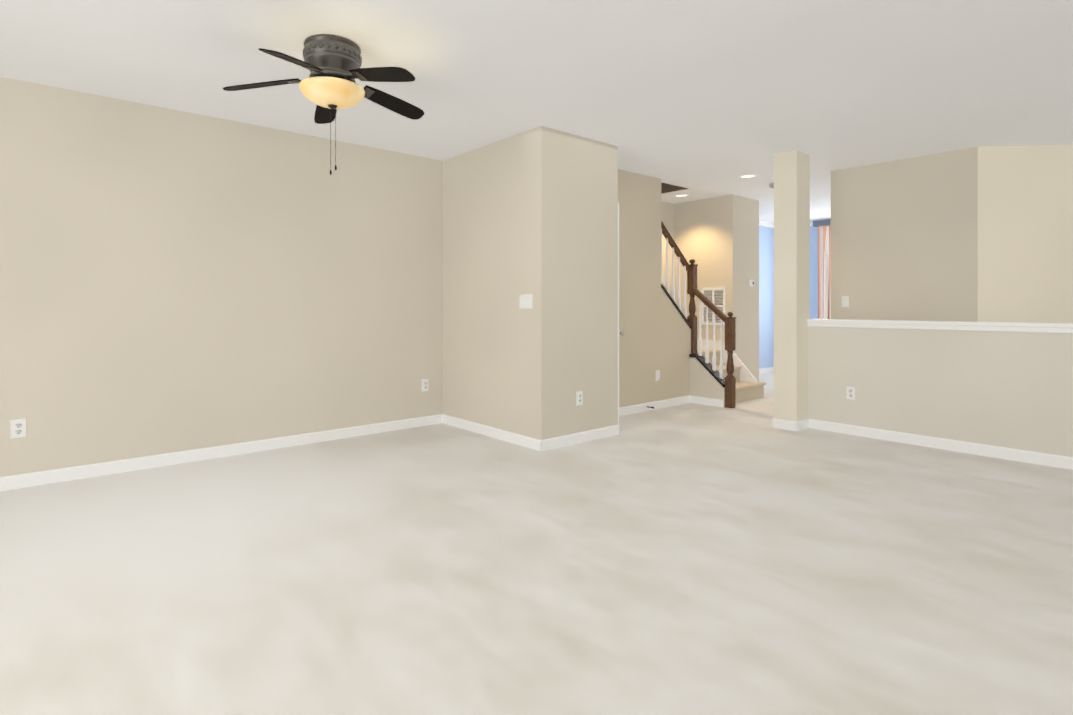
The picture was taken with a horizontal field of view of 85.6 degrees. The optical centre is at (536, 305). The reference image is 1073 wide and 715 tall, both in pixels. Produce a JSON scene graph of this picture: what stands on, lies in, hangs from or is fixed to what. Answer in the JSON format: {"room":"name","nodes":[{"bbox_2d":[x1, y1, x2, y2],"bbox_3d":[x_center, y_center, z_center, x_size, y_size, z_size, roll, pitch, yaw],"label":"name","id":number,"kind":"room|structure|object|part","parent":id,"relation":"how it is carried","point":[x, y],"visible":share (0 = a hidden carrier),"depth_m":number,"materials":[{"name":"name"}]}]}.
{"room":"empty living room","nodes":[
{"label":"empty living room","id":0,"kind":"room"},
{"bbox_2d":[0,77,442,476],"bbox_3d":[-2.723,-0.137,4.362,6.370,2.600,0.250,0,0,-41],"label":"wall","id":1,"kind":"structure","parent":0,"point":[171,280],"depth_m":4.35,"materials":[{"name":"beige paint"}]},
{"bbox_2d":[11,418,25,438],"bbox_3d":[-3.300,0.783,3.692,0.075,0.118,0.011,0,0,-41],"label":"electrical outlet","id":2,"kind":"object","parent":1,"relation":"attached to","point":[18,428],"visible":1,"depth_m":3.69,"materials":[{"name":"white plastic"}]},
{"bbox_2d":[0,414,441,490],"bbox_3d":[-2.985,1.120,3.962,5.450,0.086,0.013,0,0,-41],"label":"baseboard","id":3,"kind":"structure","parent":1,"relation":"attached to","point":[11,482],"depth_m":4.34,"materials":[{"name":"white wood"}]},
{"bbox_2d":[422,379,428,391],"bbox_3d":[-1.079,0.772,5.618,0.075,0.118,0.011,0,0,-41],"label":"electrical outlet","id":4,"kind":"object","parent":1,"relation":"attached to","point":[425,384],"visible":1,"depth_m":5.62,"materials":[{"name":"white plastic"}]},
{"bbox_2d":[443,126,617,439],"bbox_3d":[-0.098,-0.138,5.494,0.920,2.600,1.480,0,0,-41],"label":"wall","id":5,"kind":"structure","parent":0,"point":[534,211],"depth_m":5.00,"materials":[{"name":"beige paint"}]},
{"bbox_2d":[442,414,542,450],"bbox_3d":[-0.446,1.119,5.184,0.013,0.086,1.493,0,0,-41],"label":"baseboard","id":6,"kind":"structure","parent":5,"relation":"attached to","point":[518,439],"depth_m":5.08,"materials":[{"name":"white wood"}]},
{"bbox_2d":[519,294,532,308],"bbox_3d":[-0.088,-0.032,4.775,0.011,0.118,0.167,0,0,-41],"label":"light switch","id":7,"kind":"object","parent":5,"relation":"attached to","point":[525,301],"visible":1,"depth_m":4.76,"materials":[{"name":"white plastic"}]},
{"bbox_2d":[540,425,618,450],"bbox_3d":[0.386,1.120,4.926,0.933,0.086,0.013,0,0,-41],"label":"baseboard","id":8,"kind":"structure","parent":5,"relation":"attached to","point":[570,439],"depth_m":4.90,"materials":[{"name":"white wood"}]},
{"bbox_2d":[576,391,582,405],"bbox_3d":[0.366,0.788,4.913,0.075,0.118,0.011,0,0,-41],"label":"electrical outlet","id":9,"kind":"object","parent":5,"relation":"attached to","point":[579,397],"visible":1,"depth_m":4.91,"materials":[{"name":"white plastic"}]},
{"bbox_2d":[618,203,618,424],"bbox_3d":[0.557,0.117,5.458,0.022,2.090,0.563,0,0,-41],"label":"door frame","id":10,"kind":"structure","parent":5,"relation":"attached to","point":[618,313],"depth_m":5.25,"materials":[{"name":"white wood"}]},
{"bbox_2d":[0,372,1072,714],"bbox_3d":[1.897,1.213,3.942,12.800,0.100,6.700,0,0,-41],"label":"floor","id":11,"kind":"structure","parent":0,"point":[742,558],"depth_m":2.46,"materials":[{"name":"carpet"}]},
{"bbox_2d":[661,221,765,407],"bbox_3d":[1.043,-0.285,6.464,3.905,2.895,1.424,0,0,-41],"label":"staircase","id":12,"kind":"structure","parent":11,"relation":"on","point":[734,377],"depth_m":6.85,"materials":[{"name":"wood"}]},
{"bbox_3d":[1.793,-0.387,6.632,0.662,1.157,0.540,0,0,-41],"label":"handrail","id":13,"kind":"part","parent":12,"relation":"part of","materials":[{"name":"brown wood"}]},
{"bbox_2d":[774,150,809,421],"bbox_3d":[2.439,-0.138,5.537,0.270,2.600,0.220,0,0,-41],"label":"column","id":14,"kind":"structure","parent":11,"relation":"on","point":[791,242],"depth_m":5.45,"materials":[{"name":"paint"}]},
{"bbox_2d":[772,418,797,430],"bbox_3d":[2.332,1.119,5.445,0.013,0.086,0.246,0,0,-41],"label":"baseboard","id":15,"kind":"structure","parent":14,"relation":"attached to","point":[784,424],"depth_m":5.44,"materials":[{"name":"white wood"}]},
{"bbox_2d":[796,419,808,430],"bbox_3d":[2.491,1.119,5.428,0.230,0.086,0.013,0,0,-41],"label":"baseboard","id":16,"kind":"structure","parent":14,"relation":"attached to","point":[802,424],"depth_m":5.42,"materials":[{"name":"white wood"}]},
{"bbox_2d":[0,0,1072,222],"bbox_3d":[1.897,-1.487,3.941,12.800,0.100,6.700,0,0,-41],"label":"ceiling","id":17,"kind":"structure","parent":0,"point":[702,99],"depth_m":3.56,"materials":[{"name":"paint"}]},
{"bbox_2d":[223,34,424,174],"bbox_3d":[-1.097,-1.079,3.232,1.054,0.714,1.091,0,0,-41],"label":"ceiling fan","id":18,"kind":"object","parent":17,"relation":"hanging from","point":[329,86],"visible":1,"depth_m":3.10,"materials":[{"name":"grey metal"}]},
{"bbox_3d":[-1.126,-1.152,3.202,0.344,0.096,0.344,0,0,-41],"label":"lamp shade","id":19,"kind":"part","parent":18,"relation":"part of","materials":[{"name":"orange glass"}]},
{"bbox_2d":[674,194,688,196],"bbox_3d":[1.892,-1.433,7.564,0.194,0.010,0.194,0,0,-41],"label":"recessed light","id":20,"kind":"object","parent":17,"relation":"in","point":[681,195],"visible":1,"depth_m":7.56,"materials":[{"name":"white"}]},
{"bbox_2d":[739,174,756,178],"bbox_3d":[2.343,-1.433,6.433,0.194,0.010,0.194,0,0,-41],"label":"recessed light","id":21,"kind":"object","parent":17,"relation":"in","point":[746,176],"visible":0.98,"depth_m":6.45,"materials":[{"name":"white"}]},
{"bbox_2d":[813,219,830,318],"bbox_3d":[5.271,-0.162,9.225,0.140,2.525,1.660,0,0,-41],"label":"curtain","id":22,"kind":"object","parent":17,"relation":"hanging from","point":[824,269],"visible":0.1,"depth_m":9.70,"materials":[{"name":"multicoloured fabric"}]},
{"bbox_2d":[661,201,673,295],"bbox_3d":[0.814,-0.138,7.404,2.960,2.600,0.290,0,0,-41],"label":"wall","id":23,"kind":"structure","parent":0,"point":[667,214],"depth_m":8.11,"materials":[{"name":"beige paint"}]},
{"bbox_2d":[618,169,758,407],"bbox_3d":[1.336,-1.188,7.175,3.610,4.700,1.080,0,0,-41],"label":"wall","id":24,"kind":"structure","parent":0,"point":[639,198],"depth_m":6.49,"materials":[{"name":"paint"}]},
{"bbox_2d":[619,395,689,415],"bbox_3d":[1.109,1.119,6.308,1.930,0.086,0.013,0,0,-41],"label":"baseboard","id":25,"kind":"structure","parent":24,"relation":"attached to","point":[631,409],"depth_m":6.47,"materials":[{"name":"white wood"}]},
{"bbox_2d":[655,370,659,380],"bbox_3d":[1.368,0.787,6.537,0.075,0.118,0.011,0,0,-41],"label":"wall jack","id":26,"kind":"object","parent":24,"relation":"attached to","point":[657,375],"visible":1,"depth_m":6.53,"materials":[{"name":"white plastic"}]},
{"bbox_2d":[749,280,754,286],"bbox_3d":[2.894,-0.296,7.798,0.120,0.085,0.026,0,0,-41],"label":"thermostat","id":27,"kind":"object","parent":24,"relation":"attached to","point":[751,283],"visible":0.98,"depth_m":7.78,"materials":[{"name":"white plastic"}]},
{"bbox_2d":[674,194,736,364],"bbox_3d":[2.283,-0.139,7.884,0.110,2.600,0.910,0,0,-41],"label":"wall","id":28,"kind":"structure","parent":0,"point":[705,234],"depth_m":7.76,"materials":[{"name":"beige paint"}]},
{"bbox_2d":[701,287,725,324],"bbox_3d":[2.353,0.009,7.710,0.013,0.495,0.355,0,0,-41],"label":"air vent","id":29,"kind":"object","parent":28,"relation":"in","point":[716,296],"visible":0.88,"depth_m":7.70,"materials":[{"name":"white"}]},
{"bbox_2d":[690,357,724,406],"bbox_3d":[2.026,0.892,6.808,0.110,0.540,0.460,0,0,-41],"label":"wall","id":30,"kind":"structure","parent":0,"point":[704,382],"depth_m":6.81,"materials":[{"name":"beige paint"}]},
{"bbox_2d":[690,395,723,407],"bbox_3d":[1.980,1.119,6.768,0.013,0.086,0.460,0,0,-41],"label":"baseboard","id":31,"kind":"structure","parent":30,"relation":"attached to","point":[707,401],"depth_m":6.75,"materials":[{"name":"white wood"}]},
{"bbox_2d":[759,226,773,368],"bbox_3d":[3.116,-0.139,9.427,3.170,2.600,0.250,0,0,-41],"label":"wall","id":32,"kind":"structure","parent":0,"point":[766,297],"depth_m":10.00,"materials":[{"name":"paint"}]},
{"bbox_2d":[759,367,773,373],"bbox_3d":[3.202,1.118,9.329,3.170,0.086,0.013,0,0,-41],"label":"baseboard","id":33,"kind":"structure","parent":32,"relation":"attached to","point":[765,370],"depth_m":9.98,"materials":[{"name":"white wood"}]},
{"bbox_2d":[759,220,773,227],"bbox_3d":[3.433,-1.394,9.496,2.600,0.090,0.060,0,0,-41],"label":"crown molding","id":34,"kind":"structure","parent":32,"relation":"attached to","point":[766,224],"depth_m":9.90,"materials":[{"name":"white"}]},
{"bbox_2d":[810,227,817,318],"bbox_3d":[5.158,-0.139,9.584,0.120,2.600,2.690,0,0,-41],"label":"wall","id":35,"kind":"structure","parent":0,"point":[813,272],"depth_m":9.95,"materials":[{"name":"blue paint"}]},
{"bbox_2d":[831,147,977,321],"bbox_3d":[3.611,-0.138,5.759,0.110,2.600,1.280,0,0,-41],"label":"wall","id":36,"kind":"structure","parent":0,"point":[904,239],"depth_m":5.66,"materials":[{"name":"beige paint"}]},
{"bbox_2d":[842,296,848,306],"bbox_3d":[3.245,-0.042,6.091,0.011,0.118,0.075,0,0,-41],"label":"light switch","id":37,"kind":"object","parent":36,"relation":"attached to","point":[845,301],"visible":1,"depth_m":6.09,"materials":[{"name":"white plastic"}]},
{"bbox_2d":[808,326,1072,456],"bbox_3d":[3.962,0.680,4.012,0.110,0.966,4.100,0,0,-41],"label":"wall","id":38,"kind":"structure","parent":0,"point":[1013,390],"depth_m":4.66,"materials":[{"name":"paint"}]},
{"bbox_2d":[846,386,854,399],"bbox_3d":[2.833,0.790,5.224,0.011,0.118,0.075,0,0,-41],"label":"outlet","id":39,"kind":"object","parent":38,"relation":"attached to","point":[850,393],"visible":1,"depth_m":5.22,"materials":[{"name":"white plastic"}]},
{"bbox_2d":[807,319,1072,332],"bbox_3d":[3.965,0.163,4.007,0.180,0.068,4.088,0,0,-41],"label":"trim","id":40,"kind":"structure","parent":38,"relation":"on","point":[999,326],"depth_m":4.65,"materials":[{"name":"white wood"}]},
{"bbox_2d":[808,419,1072,469],"bbox_3d":[3.918,1.120,3.968,0.013,0.086,4.090,0,0,-41],"label":"baseboard","id":41,"kind":"structure","parent":38,"relation":"attached to","point":[1052,460],"depth_m":4.65,"materials":[{"name":"white wood"}]},
{"bbox_2d":[978,145,1072,322],"bbox_3d":[5.688,-0.138,5.179,3.400,2.600,0.120,0,0,4],"label":"wall","id":42,"kind":"structure","parent":0,"point":[1025,233],"depth_m":5.21,"materials":[{"name":"beige paint"}]}
]}

